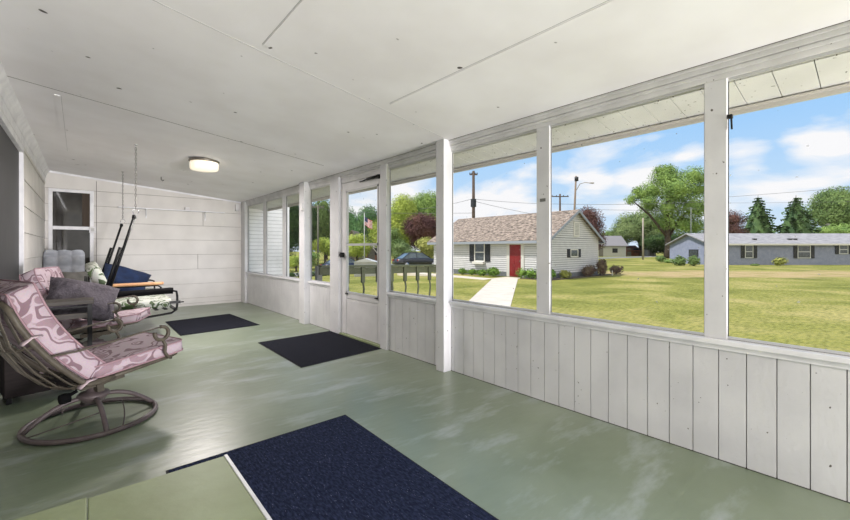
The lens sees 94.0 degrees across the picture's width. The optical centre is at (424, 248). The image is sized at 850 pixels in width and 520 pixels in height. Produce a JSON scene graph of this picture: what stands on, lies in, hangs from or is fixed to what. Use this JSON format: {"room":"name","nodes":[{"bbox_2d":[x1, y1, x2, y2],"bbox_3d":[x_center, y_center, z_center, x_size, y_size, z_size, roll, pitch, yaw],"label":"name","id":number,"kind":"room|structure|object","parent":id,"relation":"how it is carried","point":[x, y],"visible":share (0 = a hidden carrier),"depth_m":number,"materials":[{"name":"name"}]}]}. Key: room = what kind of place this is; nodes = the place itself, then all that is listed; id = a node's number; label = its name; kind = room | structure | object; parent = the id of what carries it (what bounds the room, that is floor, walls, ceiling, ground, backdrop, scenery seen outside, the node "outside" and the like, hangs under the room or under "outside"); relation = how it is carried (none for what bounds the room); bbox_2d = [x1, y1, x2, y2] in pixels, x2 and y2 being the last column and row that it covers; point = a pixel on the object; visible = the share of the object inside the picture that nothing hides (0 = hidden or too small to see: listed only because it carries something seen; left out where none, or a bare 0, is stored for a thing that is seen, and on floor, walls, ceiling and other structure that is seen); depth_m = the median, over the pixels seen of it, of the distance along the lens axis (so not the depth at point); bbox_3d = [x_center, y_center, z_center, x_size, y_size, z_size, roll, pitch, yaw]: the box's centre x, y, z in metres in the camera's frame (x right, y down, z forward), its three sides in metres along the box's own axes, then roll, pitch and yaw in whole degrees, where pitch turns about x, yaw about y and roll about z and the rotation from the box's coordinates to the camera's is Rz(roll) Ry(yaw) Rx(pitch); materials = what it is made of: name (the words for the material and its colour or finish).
{"room":"sunroom","nodes":[
{"label":"sunroom","id":0,"kind":"room"},
{"bbox_2d":[0,111,44,342],"bbox_3d":[-3.296,-0.080,2.930,0.112,2.800,10.940,0,0,-41],"label":"wall","id":1,"kind":"structure","parent":0,"point":[34,184],"depth_m":5.44,"materials":[{"name":"beige paint"}]},
{"bbox_2d":[0,108,23,279],"bbox_3d":[-3.407,-0.352,3.138,0.075,1.575,3.400,0,0,-41],"label":"window","id":2,"kind":"structure","parent":1,"relation":"in","point":[11,148],"depth_m":3.87,"materials":[{"name":"paint"}]},
{"bbox_2d":[0,62,49,182],"bbox_3d":[-3.920,-1.292,3.779,0.070,0.225,8.640,0,0,-41],"label":"trim","id":3,"kind":"structure","parent":1,"relation":"attached to","point":[10,106],"depth_m":4.07,"materials":[{"name":"paint"}]},
{"bbox_2d":[45,172,240,308],"bbox_3d":[-5.522,-0.080,8.153,3.535,2.800,0.113,0,0,-41],"label":"wall","id":4,"kind":"structure","parent":0,"point":[200,259],"depth_m":8.28,"materials":[{"name":"beige paint"}]},
{"bbox_2d":[48,188,93,281],"bbox_3d":[-6.489,-0.170,7.273,0.620,1.840,0.070,0,0,-41],"label":"window","id":5,"kind":"structure","parent":4,"relation":"in","point":[70,212],"depth_m":7.27,"materials":[{"name":"paint"}]},
{"bbox_2d":[82,193,89,226],"bbox_3d":[-6.335,-0.725,7.401,0.110,0.620,0.003,0,0,-41],"label":"curtain","id":6,"kind":"object","parent":5,"relation":"hanging from","point":[85,196],"depth_m":7.40,"materials":[{"name":"brown fabric"}]},
{"bbox_2d":[49,171,240,202],"bbox_3d":[-5.487,-1.227,8.113,3.335,0.355,0.020,0,0,-41],"label":"trim","id":7,"kind":"structure","parent":4,"relation":"attached to","point":[49,171],"depth_m":7.90,"materials":[{"name":"paint"}]},
{"bbox_2d":[118,206,224,220],"bbox_3d":[-5.208,-0.719,8.252,1.880,0.198,0.148,0,0,-41],"label":"wall shelf","id":8,"kind":"object","parent":4,"relation":"attached to","point":[146,209],"visible":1,"depth_m":8.15,"materials":[{"name":"paint"}]},
{"bbox_2d":[249,207,288,276],"bbox_3d":[-4.484,0.299,10.415,0.985,2.958,2.230,0,0,-41],"label":"wall","id":9,"kind":"structure","parent":0,"point":[274,218],"depth_m":9.58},
{"bbox_2d":[0,0,849,201],"bbox_3d":[-1.845,-1.248,4.175,3.935,0.434,10.940,0,0,-41],"label":"ceiling","id":10,"kind":"structure","parent":0,"point":[282,94],"depth_m":2.67,"materials":[{"name":"paint"}]},
{"bbox_2d":[84,144,183,318],"bbox_3d":[-4.347,-0.207,5.825,1.014,2.203,2.345,0,0,-41],"label":"bench","id":11,"kind":"object","parent":10,"relation":"hanging from","point":[153,298],"visible":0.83,"depth_m":5.07,"materials":[{"name":"black metal"}]},
{"bbox_2d":[85,261,106,284],"bbox_3d":[-4.620,0.420,5.602,0.285,0.469,2.140,0,0,-41],"label":"cushion","id":12,"kind":"object","parent":11,"relation":"on","point":[94,272],"depth_m":4.78,"materials":[{"name":"fabric"}]},
{"bbox_2d":[103,263,150,290],"bbox_3d":[-4.601,0.475,6.070,0.710,0.525,0.367,0,0,-41],"label":"throw pillow","id":13,"kind":"object","parent":11,"relation":"on","point":[124,274],"visible":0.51,"depth_m":6.03,"materials":[{"name":"fabric"}]},
{"bbox_2d":[114,288,170,310],"bbox_3d":[-4.302,0.720,5.875,0.660,0.123,2.160,0,0,-41],"label":"seat cushion","id":14,"kind":"object","parent":11,"relation":"on","point":[154,302],"depth_m":5.15,"materials":[{"name":"fabric"}]},
{"bbox_2d":[188,157,219,171],"bbox_3d":[-3.055,-1.155,5.482,0.380,0.150,0.380,0,0,-41],"label":"ceiling lamp","id":15,"kind":"object","parent":10,"relation":"attached to","point":[201,164],"visible":1,"depth_m":5.35,"materials":[{"name":"white glass"}]},
{"bbox_2d":[0,302,849,519],"bbox_3d":[-1.997,1.280,4.045,3.535,0.120,10.940,0,0,-41],"label":"floor","id":16,"kind":"structure","parent":0,"point":[514,455],"depth_m":2.56,"materials":[{"name":"green paint"}]},
{"bbox_2d":[0,339,82,404],"bbox_3d":[-3.219,1.018,3.332,0.260,0.405,0.480,0,0,37],"label":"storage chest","id":17,"kind":"object","parent":16,"relation":"on","point":[13,384],"visible":0.34,"depth_m":3.14,"materials":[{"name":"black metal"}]},
{"bbox_2d":[43,250,84,271],"bbox_3d":[-6.037,0.617,6.623,0.530,1.209,0.755,0,0,-41],"label":"chair","id":18,"kind":"object","parent":16,"relation":"on","point":[66,260],"visible":0.35,"depth_m":6.71,"materials":[{"name":"grey fabric"}]},
{"bbox_2d":[62,271,87,280],"bbox_3d":[-5.895,0.520,6.673,0.360,0.282,0.187,0,0,-41],"label":"throw pillow","id":19,"kind":"object","parent":18,"relation":"on","point":[71,275],"visible":0.4,"depth_m":6.65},
{"bbox_2d":[45,297,93,346],"bbox_3d":[-3.404,0.848,3.655,0.532,0.745,0.260,0,0,-41],"label":"stand","id":20,"kind":"object","parent":16,"relation":"on","point":[89,301],"visible":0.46,"depth_m":3.67,"materials":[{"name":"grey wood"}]},
{"bbox_2d":[18,266,150,344],"bbox_3d":[-3.697,0.705,4.376,1.030,1.022,0.764,0,0,-23],"label":"patio chair","id":21,"kind":"object","parent":16,"relation":"on","point":[40,277],"visible":0.49,"depth_m":4.21,"materials":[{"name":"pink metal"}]},
{"bbox_2d":[20,267,83,328],"bbox_3d":[-3.909,0.537,4.288,0.525,0.674,0.550,0,0,-23],"label":"cushion","id":22,"kind":"object","parent":21,"relation":"on","point":[40,276],"depth_m":4.08,"materials":[{"name":"fabric"}]},
{"bbox_2d":[46,276,119,321],"bbox_3d":[-3.557,0.525,4.116,0.640,0.487,0.423,0,0,-41],"label":"throw pillow","id":23,"kind":"object","parent":21,"relation":"on","point":[59,288],"visible":0.72,"depth_m":4.06,"materials":[{"name":"fabric"}]},
{"bbox_2d":[71,308,149,327],"bbox_3d":[-3.506,0.779,4.456,0.604,0.143,0.580,0,0,-23],"label":"seat cushion","id":24,"kind":"object","parent":21,"relation":"on","point":[132,316],"depth_m":4.27,"materials":[{"name":"fabric"}]},
{"bbox_2d":[0,279,182,445],"bbox_3d":[-2.368,0.705,2.789,0.764,1.022,1.030,0,0,27],"label":"patio chair","id":25,"kind":"object","parent":16,"relation":"on","point":[27,322],"visible":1,"depth_m":2.55,"materials":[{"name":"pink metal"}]},
{"bbox_2d":[0,280,103,379],"bbox_3d":[-2.474,0.537,2.586,0.550,0.674,0.525,0,0,27],"label":"cushion","id":26,"kind":"object","parent":25,"relation":"on","point":[25,298],"depth_m":2.40,"materials":[{"name":"fabric"}]},
{"bbox_2d":[88,333,181,376],"bbox_3d":[-2.273,0.779,2.973,0.580,0.143,0.604,0,0,27],"label":"seat cushion","id":27,"kind":"object","parent":25,"relation":"on","point":[115,359],"depth_m":2.86,"materials":[{"name":"fabric"}]},
{"bbox_2d":[15,456,265,519],"bbox_3d":[-0.983,1.150,1.146,1.100,0.140,1.520,0,0,-41],"label":"step platform","id":28,"kind":"object","parent":16,"relation":"on","point":[211,489],"visible":1,"depth_m":1.70,"materials":[{"name":"paint"}]},
{"bbox_2d":[224,454,271,519],"bbox_3d":[-0.556,1.149,1.505,0.016,0.143,1.508,0,0,-41],"label":"trim","id":29,"kind":"structure","parent":28,"relation":"attached to","point":[249,490],"depth_m":1.78,"materials":[{"name":"paint"}]},
{"bbox_2d":[166,314,258,335],"bbox_3d":[-3.522,1.215,6.517,1.120,0.010,1.580,0,0,-41],"label":"floor mat","id":30,"kind":"object","parent":16,"relation":"on","point":[190,326],"visible":1,"depth_m":6.35,"materials":[{"name":"black rubber"}]},
{"bbox_2d":[241,201,248,302],"bbox_3d":[-4.139,0.065,9.091,0.085,2.310,0.290,0,0,-41],"label":"post","id":31,"kind":"object","parent":16,"relation":"on","point":[244,208],"visible":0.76,"depth_m":9.01,"materials":[{"name":"white paint"}]},
{"bbox_2d":[299,182,311,323],"bbox_3d":[-1.967,0.065,6.521,0.135,2.310,0.200,0,0,-41],"label":"post","id":32,"kind":"object","parent":16,"relation":"on","point":[305,193],"visible":0.83,"depth_m":6.45,"materials":[{"name":"white paint"}]},
{"bbox_2d":[258,331,381,367],"bbox_3d":[-1.339,1.215,4.971,1.080,0.010,1.470,0,0,-41],"label":"floor mat","id":33,"kind":"object","parent":16,"relation":"on","point":[302,351],"visible":1,"depth_m":4.87,"materials":[{"name":"black rubber"}]},
{"bbox_2d":[166,415,498,519],"bbox_3d":[-0.427,1.215,1.834,1.160,0.010,1.840,0,0,-41],"label":"floor mat","id":34,"kind":"object","parent":16,"relation":"on","point":[336,468],"visible":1,"depth_m":2.09,"materials":[{"name":"blue carpet"}]},
{"bbox_2d":[330,177,340,333],"bbox_3d":[-1.293,0.095,5.781,0.075,2.250,0.260,0,0,-41],"label":"post","id":35,"kind":"object","parent":16,"relation":"on","point":[335,183],"visible":0.74,"depth_m":5.72,"materials":[{"name":"white paint"}]},
{"bbox_2d":[380,164,390,349],"bbox_3d":[-0.482,0.095,4.840,0.070,2.250,0.135,0,0,-41],"label":"post","id":36,"kind":"object","parent":16,"relation":"on","point":[385,172],"visible":0.83,"depth_m":4.80,"materials":[{"name":"white paint"}]},
{"bbox_2d":[436,139,451,371],"bbox_3d":[0.199,0.065,3.995,0.135,2.310,0.115,0,0,-41],"label":"post","id":37,"kind":"object","parent":16,"relation":"on","point":[443,150],"visible":0.81,"depth_m":3.94,"materials":[{"name":"white paint"}]},
{"bbox_2d":[245,20,849,205],"bbox_3d":[-0.691,-1.035,5.099,0.100,0.110,10.840,0,0,-41],"label":"beam","id":38,"kind":"structure","parent":0,"point":[836,36],"depth_m":2.57,"materials":[{"name":"grey"}]},
{"bbox_2d":[247,275,849,501],"bbox_3d":[-0.661,0.898,5.125,0.100,0.683,10.840,0,0,-41],"label":"wall","id":39,"kind":"structure","parent":0,"point":[789,421],"depth_m":2.53,"materials":[{"name":"white paint"}]},
{"bbox_2d":[245,272,298,282],"bbox_3d":[-3.007,0.546,7.856,0.165,0.068,3.160,0,0,-41],"label":"trim","id":40,"kind":"structure","parent":39,"relation":"on","point":[247,273],"depth_m":7.68,"materials":[{"name":"paint"}]},
{"bbox_2d":[263,201,266,273],"bbox_3d":[-3.277,-0.230,8.124,0.035,1.500,0.160,0,0,-41],"label":"post","id":41,"kind":"object","parent":40,"relation":"on","point":[264,202],"visible":0.84,"depth_m":8.11,"materials":[{"name":"white paint"}]},
{"bbox_2d":[282,196,285,276],"bbox_3d":[-2.593,-0.230,7.327,0.035,1.500,0.160,0,0,-41],"label":"post","id":42,"kind":"object","parent":40,"relation":"on","point":[283,197],"visible":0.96,"depth_m":7.31,"materials":[{"name":"white paint"}]},
{"bbox_2d":[286,192,298,278],"bbox_3d":[-2.267,-0.230,6.949,0.014,1.500,0.840,0,0,-41],"label":"window","id":43,"kind":"structure","parent":39,"relation":"in","point":[298,192],"depth_m":7.26,"materials":[{"name":"grey"}]},
{"bbox_2d":[308,281,329,287],"bbox_3d":[-1.591,0.546,6.205,0.165,0.068,0.770,0,0,-41],"label":"trim","id":44,"kind":"structure","parent":39,"relation":"on","point":[315,283],"depth_m":6.15,"materials":[{"name":"paint"}]},
{"bbox_2d":[339,332,379,347],"bbox_3d":[-0.840,1.208,5.310,0.130,0.025,1.045,0,0,-41],"label":"trim","id":45,"kind":"structure","parent":39,"relation":"attached to","point":[341,333],"depth_m":5.23,"materials":[{"name":"paint"}]},
{"bbox_2d":[339,174,379,343],"bbox_3d":[-0.862,0.130,5.278,0.095,2.120,1.005,0,0,-41],"label":"door","id":46,"kind":"structure","parent":39,"relation":"in","point":[360,312],"depth_m":5.34,"materials":[{"name":"paint"}]},
{"bbox_2d":[341,170,379,331],"bbox_3d":[-0.848,0.110,5.304,0.050,2.180,1.045,0,0,-41],"label":"trim","id":47,"kind":"structure","parent":39,"relation":"attached to","point":[375,172],"depth_m":5.66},
{"bbox_2d":[386,292,435,304],"bbox_3d":[-0.090,0.546,4.455,0.165,0.068,0.960,0,0,-41],"label":"trim","id":48,"kind":"structure","parent":39,"relation":"on","point":[390,294],"depth_m":4.41,"materials":[{"name":"paint"}]},
{"bbox_2d":[390,156,435,297],"bbox_3d":[-0.111,-0.230,4.437,0.014,1.500,0.960,0,0,-41],"label":"window","id":49,"kind":"structure","parent":39,"relation":"in","point":[433,157],"depth_m":4.44,"materials":[{"name":"grey"}]},
{"bbox_2d":[452,129,536,312],"bbox_3d":[0.598,-0.230,3.609,0.014,1.500,0.990,0,0,-41],"label":"window","id":50,"kind":"structure","parent":39,"relation":"in","point":[535,130],"depth_m":3.69,"materials":[{"name":"grey"}]},
{"bbox_2d":[249,303,849,502],"bbox_3d":[-0.692,1.218,5.098,0.022,0.004,10.840,0,0,-41],"label":"trim","id":51,"kind":"structure","parent":39,"relation":"attached to","point":[249,303],"depth_m":2.50,"materials":[{"name":"grey"}]},
{"bbox_2d":[550,85,703,335],"bbox_3d":[1.334,-0.230,2.752,0.014,1.500,1.030,0,0,-41],"label":"window","id":52,"kind":"structure","parent":39,"relation":"in","point":[700,86],"depth_m":2.74,"materials":[{"name":"grey"}]},
{"bbox_2d":[449,300,849,369],"bbox_3d":[1.583,0.546,2.505,0.165,0.068,3.940,0,0,-41],"label":"trim","id":53,"kind":"structure","parent":39,"relation":"on","point":[809,357],"depth_m":2.40,"materials":[{"name":"paint"}]},
{"bbox_2d":[537,125,550,314],"bbox_3d":[0.959,-0.230,3.187,0.035,1.500,0.120,0,0,-41],"label":"post","id":54,"kind":"object","parent":53,"relation":"on","point":[543,133],"visible":1,"depth_m":3.17,"materials":[{"name":"white paint"}]},
{"bbox_2d":[704,78,727,339],"bbox_3d":[1.704,-0.230,2.318,0.035,1.500,0.111,0,0,-41],"label":"post","id":55,"kind":"object","parent":53,"relation":"on","point":[715,92],"visible":1,"depth_m":2.30,"materials":[{"name":"white paint"}]},
{"bbox_2d":[728,46,849,356],"bbox_3d":[2.293,-0.230,1.634,0.014,1.500,1.694,0,0,-41],"label":"window","id":56,"kind":"structure","parent":39,"relation":"in","point":[844,49],"depth_m":2.11,"materials":[{"name":"grey"}]},
{"bbox_3d":[-2.543,-1.310,4.999,3.950,0.420,13.100,0,0,-41],"label":"porch roof","id":57,"kind":"structure","parent":0,"visible":0},
{"bbox_2d":[262,80,849,211],"bbox_3d":[-1.085,-0.984,6.249,0.070,0.192,13.100,0,0,-41],"label":"fascia","id":58,"kind":"object","parent":57,"relation":"attached to","point":[844,88],"visible":0.17,"depth_m":2.98,"materials":[{"name":"grey paint"}]},
{"bbox_2d":[249,50,849,209],"bbox_3d":[-1.214,-0.961,6.135,0.375,0.088,13.106,0,0,-41],"label":"soffit","id":59,"kind":"structure","parent":58,"relation":"attached to","point":[832,70],"depth_m":2.78,"materials":[{"name":"grey"}]},
{"label":"outside","id":60,"kind":"structure","parent":0,"visible":0},
{"bbox_2d":[289,251,849,352],"bbox_3d":[22.179,2.080,150.775,290.000,0.620,320.000,0,0,-41],"label":"lawn","id":61,"kind":"structure","parent":60,"point":[799,305],"depth_m":14.76,"materials":[{"name":"green plant"}]},
{"bbox_2d":[289,205,298,267],"bbox_3d":[-16.556,-2.256,48.061,4.112,9.485,3.871,0,0,16],"label":"tree","id":62,"kind":"object","parent":61,"relation":"on","point":[294,210],"visible":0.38,"depth_m":47.05,"materials":[{"name":"green plant"}]},
{"bbox_2d":[289,255,298,271],"bbox_3d":[-13.845,1.561,42.071,1.838,1.900,2.657,0,0,24],"label":"shrub","id":63,"kind":"object","parent":61,"relation":"on","point":[293,261],"visible":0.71,"depth_m":41.40,"materials":[{"name":"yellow plant"}]},
{"bbox_2d":[295,204,320,252],"bbox_3d":[-18.124,-3.000,60.055,4.362,9.870,4.451,0,0,-27],"label":"tree","id":64,"kind":"object","parent":61,"relation":"on","point":[314,213],"visible":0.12,"depth_m":59.49,"materials":[{"name":"green plant"}]},
{"bbox_2d":[312,205,323,264],"bbox_3d":[-12.429,-1.417,46.000,1.405,7.388,0.214,0,0,3],"label":"utility pole","id":65,"kind":"object","parent":61,"relation":"on","point":[315,206],"visible":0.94,"depth_m":45.94,"materials":[{"name":"grey"}]},
{"bbox_2d":[312,199,329,259],"bbox_3d":[-16.625,-3.765,66.193,5.971,11.467,4.332,0,0,-21],"label":"tree","id":66,"kind":"object","parent":61,"relation":"on","point":[324,214],"visible":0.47,"depth_m":65.04,"materials":[{"name":"green plant"}]},
{"bbox_2d":[312,237,329,262],"bbox_3d":[-12.623,0.187,50.311,3.851,3.458,3.428,0,0,12],"label":"shrub","id":67,"kind":"object","parent":61,"relation":"on","point":[324,244],"visible":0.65,"depth_m":49.27,"materials":[{"name":"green plant"}]},
{"bbox_2d":[349,206,357,231],"bbox_3d":[-16.718,-3.763,84.800,5.972,11.486,5.717,0,0,-34],"label":"tree","id":68,"kind":"object","parent":61,"relation":"on","point":[351,215],"visible":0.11,"depth_m":83.52,"materials":[{"name":"green plant"}]},
{"bbox_2d":[349,233,372,260],"bbox_3d":[-9.476,-0.169,55.893,4.296,4.207,4.331,0,0,-38],"label":"tree","id":69,"kind":"object","parent":61,"relation":"on","point":[354,251],"visible":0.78,"depth_m":55.50,"materials":[{"name":"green plant"}]},
{"bbox_2d":[349,204,376,257],"bbox_3d":[-11.993,-3.515,79.624,7.041,11.053,6.356,0,0,7],"label":"tree","id":70,"kind":"object","parent":61,"relation":"on","point":[359,224],"visible":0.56,"depth_m":78.16,"materials":[{"name":"green plant"}]},
{"bbox_2d":[354,258,376,276],"bbox_3d":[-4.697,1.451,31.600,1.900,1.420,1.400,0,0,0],"label":"car","id":71,"kind":"object","parent":61,"relation":"on","point":[366,261],"visible":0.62,"depth_m":31.00,"materials":[{"name":"white"}]},
{"bbox_2d":[366,245,376,260],"bbox_3d":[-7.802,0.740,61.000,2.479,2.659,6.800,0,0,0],"label":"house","id":72,"kind":"structure","parent":61,"relation":"on","point":[373,252],"depth_m":57.95,"materials":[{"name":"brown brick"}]},
{"bbox_2d":[367,216,376,247],"bbox_3d":[-7.107,-2.157,61.880,3.899,8.143,3.492,0,0,30],"label":"tree","id":73,"kind":"object","parent":61,"relation":"on","point":[373,231],"visible":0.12,"depth_m":61.12,"materials":[{"name":"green plant"}]},
{"bbox_2d":[391,227,407,258],"bbox_3d":[-4.263,-0.693,57.886,4.248,5.232,3.373,0,0,-35],"label":"tree","id":74,"kind":"object","parent":61,"relation":"on","point":[395,238],"visible":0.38,"depth_m":57.82,"materials":[{"name":"green plant"}]},
{"bbox_2d":[391,192,417,248],"bbox_3d":[-4.097,-3.953,70.232,7.720,12.002,7.937,0,0,-37],"label":"tree","id":75,"kind":"object","parent":61,"relation":"on","point":[403,207],"visible":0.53,"depth_m":67.80,"materials":[{"name":"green plant"}]},
{"bbox_2d":[392,242,416,257],"bbox_3d":[-2.672,0.501,47.890,2.946,2.822,3.847,0,0,-41],"label":"shrub","id":76,"kind":"object","parent":61,"relation":"on","point":[401,248],"visible":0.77,"depth_m":47.33,"materials":[{"name":"green plant"}]},
{"bbox_2d":[392,252,433,266],"bbox_3d":[-0.793,1.040,38.011,4.490,1.480,1.850,0,0,-27],"label":"car","id":77,"kind":"object","parent":61,"relation":"on","point":[410,258],"visible":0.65,"depth_m":37.15,"materials":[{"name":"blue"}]},
{"bbox_2d":[402,211,435,251],"bbox_3d":[-0.615,-1.878,60.175,6.113,7.574,6.216,0,0,9],"label":"tree","id":78,"kind":"object","parent":61,"relation":"on","point":[424,226],"visible":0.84,"depth_m":58.30,"materials":[{"name":"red plant"}]},
{"bbox_2d":[414,237,433,257],"bbox_3d":[0.275,0.163,49.942,3.150,3.517,4.156,0,0,14],"label":"shrub","id":79,"kind":"object","parent":61,"relation":"on","point":[422,243],"visible":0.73,"depth_m":48.80,"materials":[{"name":"green plant"}]},
{"bbox_2d":[414,189,435,224],"bbox_3d":[0.496,-4.764,75.795,8.783,13.421,8.470,0,0,32],"label":"tree","id":80,"kind":"object","parent":61,"relation":"on","point":[427,201],"visible":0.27,"depth_m":73.31,"materials":[{"name":"green plant"}]},
{"bbox_2d":[397,273,491,279],"bbox_3d":[1.031,1.887,26.905,1.095,0.265,9.646,0,0,-35],"label":"sidewalk","id":81,"kind":"structure","parent":61,"relation":"on","point":[399,274],"depth_m":26.23,"materials":[{"name":"concrete"}]},
{"bbox_2d":[469,171,477,217],"bbox_3d":[5.511,-3.447,45.000,0.853,10.834,0.526,0,0,-28],"label":"utility pole","id":82,"kind":"object","parent":61,"relation":"on","point":[473,200],"visible":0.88,"depth_m":44.88,"materials":[{"name":"black"}]},
{"bbox_2d":[485,267,499,275],"bbox_3d":[4.362,1.476,25.588,0.807,0.687,1.214,0,0,-41],"label":"shrub","id":83,"kind":"object","parent":61,"relation":"on","point":[493,271],"visible":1,"depth_m":25.35,"materials":[{"name":"green plant"}]},
{"bbox_2d":[469,277,519,306],"bbox_3d":[2.908,1.786,15.611,1.894,0.068,19.300,0,0,14],"label":"sidewalk","id":84,"kind":"structure","parent":61,"relation":"on","point":[498,291],"depth_m":15.95,"materials":[{"name":"concrete"}]},
{"bbox_2d":[427,209,604,277],"bbox_3d":[6.278,-0.215,29.021,6.960,4.570,10.680,0,0,-41],"label":"house","id":85,"kind":"structure","parent":61,"relation":"on","point":[507,243],"depth_m":25.98,"materials":[{"name":"wood"}]},
{"bbox_2d":[485,244,489,261],"bbox_3d":[4.218,0.220,26.721,0.062,1.280,0.420,0,0,-41],"label":"shutter","id":86,"kind":"object","parent":85,"relation":"hanging from","point":[487,246],"depth_m":26.70,"materials":[{"name":"black"}]},
{"bbox_2d":[573,221,579,236],"bbox_3d":[9.654,-1.275,25.223,0.680,0.950,0.082,0,0,-41],"label":"gable vent","id":87,"kind":"object","parent":85,"relation":"attached to","point":[576,224],"depth_m":25.16,"materials":[{"name":"grey"}]},
{"bbox_2d":[515,268,536,278],"bbox_3d":[6.317,1.463,23.532,0.922,0.781,2.278,0,0,-41],"label":"shrub","id":88,"kind":"object","parent":61,"relation":"on","point":[529,274],"visible":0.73,"depth_m":23.57,"materials":[{"name":"green plant"}]},
{"bbox_2d":[520,274,611,280],"bbox_3d":[9.243,1.765,25.319,7.800,0.050,2.000,0,0,-41],"label":"mulch bed","id":89,"kind":"object","parent":61,"relation":"on","point":[597,274],"visible":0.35,"depth_m":24.18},
{"bbox_2d":[581,265,596,275],"bbox_3d":[10.543,1.412,25.440,1.482,0.835,0.773,0,0,-41],"label":"shrub","id":90,"kind":"object","parent":89,"relation":"on","point":[587,271],"visible":0.99,"depth_m":25.23,"materials":[{"name":"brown plant"}]},
{"bbox_2d":[573,176,593,209],"bbox_3d":[22.921,-4.356,58.049,3.728,12.683,0.554,0,0,-4],"label":"utility pole","id":91,"kind":"object","parent":61,"relation":"on","point":[576,177],"visible":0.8,"depth_m":57.89,"materials":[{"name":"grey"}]},
{"bbox_2d":[580,205,607,249],"bbox_3d":[25.178,-2.471,62.264,6.049,8.839,5.998,0,0,-24],"label":"tree","id":92,"kind":"object","parent":61,"relation":"on","point":[591,215],"visible":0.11,"depth_m":60.97,"materials":[{"name":"red plant"}]},
{"bbox_2d":[595,258,608,275],"bbox_3d":[11.634,1.190,26.153,1.065,1.261,0.796,0,0,-41],"label":"shrub","id":93,"kind":"object","parent":61,"relation":"on","point":[601,265],"visible":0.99,"depth_m":25.94,"materials":[{"name":"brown plant"}]},
{"bbox_2d":[598,236,627,256],"bbox_3d":[42.747,-0.550,95.000,11.030,5.240,10.825,0,0,-41],"label":"house","id":94,"kind":"structure","parent":61,"relation":"on","point":[616,245],"depth_m":91.99,"materials":[{"name":"grey"}]},
{"bbox_2d":[609,264,623,274],"bbox_3d":[13.288,1.440,27.490,1.136,0.760,0.832,0,0,-41],"label":"shrub","id":95,"kind":"object","parent":61,"relation":"on","point":[616,269],"visible":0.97,"depth_m":27.35,"materials":[{"name":"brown plant"}]},
{"bbox_2d":[626,246,639,255],"bbox_3d":[52.273,0.581,103.000,8.101,2.978,8.313,0,0,-41],"label":"house","id":96,"kind":"structure","parent":61,"relation":"on","point":[630,250],"depth_m":100.00,"materials":[{"name":"brown brick"}]},
{"bbox_2d":[609,210,663,255],"bbox_3d":[54.559,-4.014,100.169,14.127,12.240,14.202,0,0,-41],"label":"tree","id":97,"kind":"object","parent":61,"relation":"on","point":[629,227],"visible":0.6,"depth_m":97.35,"materials":[{"name":"green plant"}]},
{"bbox_2d":[637,232,681,253],"bbox_3d":[58.023,-0.921,94.409,12.109,6.389,12.250,0,0,-41],"label":"tree","id":98,"kind":"object","parent":61,"relation":"on","point":[656,242],"visible":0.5,"depth_m":93.08,"materials":[{"name":"green plant"}]},
{"bbox_2d":[623,163,703,257],"bbox_3d":[46.683,-7.255,75.376,12.992,18.398,13.084,0,0,-41],"label":"tree","id":99,"kind":"object","parent":61,"relation":"on","point":[676,190],"visible":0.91,"depth_m":73.99,"materials":[{"name":"green plant"}]},
{"bbox_2d":[672,255,686,265],"bbox_3d":[27.021,1.252,41.982,1.325,1.278,1.334,0,0,-41],"label":"shrub","id":100,"kind":"object","parent":61,"relation":"on","point":[679,260],"visible":0.99,"depth_m":41.84,"materials":[{"name":"green plant"}]},
{"bbox_2d":[687,255,700,265],"bbox_3d":[27.840,1.239,40.986,1.314,1.240,1.250,0,0,-41],"label":"shrub","id":101,"kind":"object","parent":61,"relation":"on","point":[693,261],"visible":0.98,"depth_m":40.72,"materials":[{"name":"green plant"}]},
{"bbox_2d":[729,208,749,232],"bbox_3d":[59.288,-3.146,78.145,7.969,10.191,8.543,0,0,-41],"label":"tree","id":102,"kind":"object","parent":61,"relation":"on","point":[734,219],"visible":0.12,"depth_m":75.31,"materials":[{"name":"red plant"}]},
{"bbox_2d":[665,233,849,264],"bbox_3d":[46.778,0.080,47.680,28.677,3.920,26.231,0,0,-41],"label":"house","id":103,"kind":"structure","parent":61,"relation":"on","point":[744,248],"depth_m":43.99,"materials":[{"name":"grey"}]},
{"bbox_2d":[744,197,778,232],"bbox_3d":[80.557,-5.250,95.525,15.330,15.682,14.690,0,0,-41],"label":"conifer","id":104,"kind":"object","parent":61,"relation":"on","point":[758,220],"visible":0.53,"depth_m":94.68,"materials":[{"name":"green plant"}]},
{"bbox_2d":[771,257,788,265],"bbox_3d":[37.657,1.329,42.056,1.418,0.982,1.082,0,0,11],"label":"shrub","id":105,"kind":"object","parent":61,"relation":"on","point":[777,261],"visible":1,"depth_m":41.83,"materials":[{"name":"green plant"}]},
{"bbox_2d":[768,197,821,232],"bbox_3d":[69.879,-3.779,74.271,12.838,12.624,12.509,0,0,-41],"label":"conifer","id":106,"kind":"object","parent":61,"relation":"on","point":[796,220],"visible":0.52,"depth_m":73.02,"materials":[{"name":"green plant"}]},
{"bbox_2d":[804,185,849,227],"bbox_3d":[98.561,-6.645,93.680,13.863,17.190,15.318,0,0,-41],"label":"tree","id":107,"kind":"object","parent":61,"relation":"on","point":[831,206],"visible":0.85,"depth_m":92.44,"materials":[{"name":"green plant"}]},
{"bbox_2d":[814,223,849,232],"bbox_3d":[78.016,-1.545,75.973,8.480,6.920,8.663,0,0,-41],"label":"tree","id":108,"kind":"object","parent":61,"relation":"on","point":[842,228],"visible":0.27,"depth_m":74.16,"materials":[{"name":"green plant"}]},
{"bbox_3d":[0.034,1.545,6.749,2.840,0.550,2.400,0,0,-41],"label":"deck","id":109,"kind":"object","parent":61,"relation":"on","visible":0},
{"bbox_2d":[315,265,435,295],"bbox_3d":[-0.708,0.771,7.588,2.896,0.998,0.180,0,0,-41],"label":"deck railing","id":110,"kind":"object","parent":109,"relation":"on","point":[353,269],"visible":0.35,"depth_m":7.56,"materials":[{"name":"grey"}]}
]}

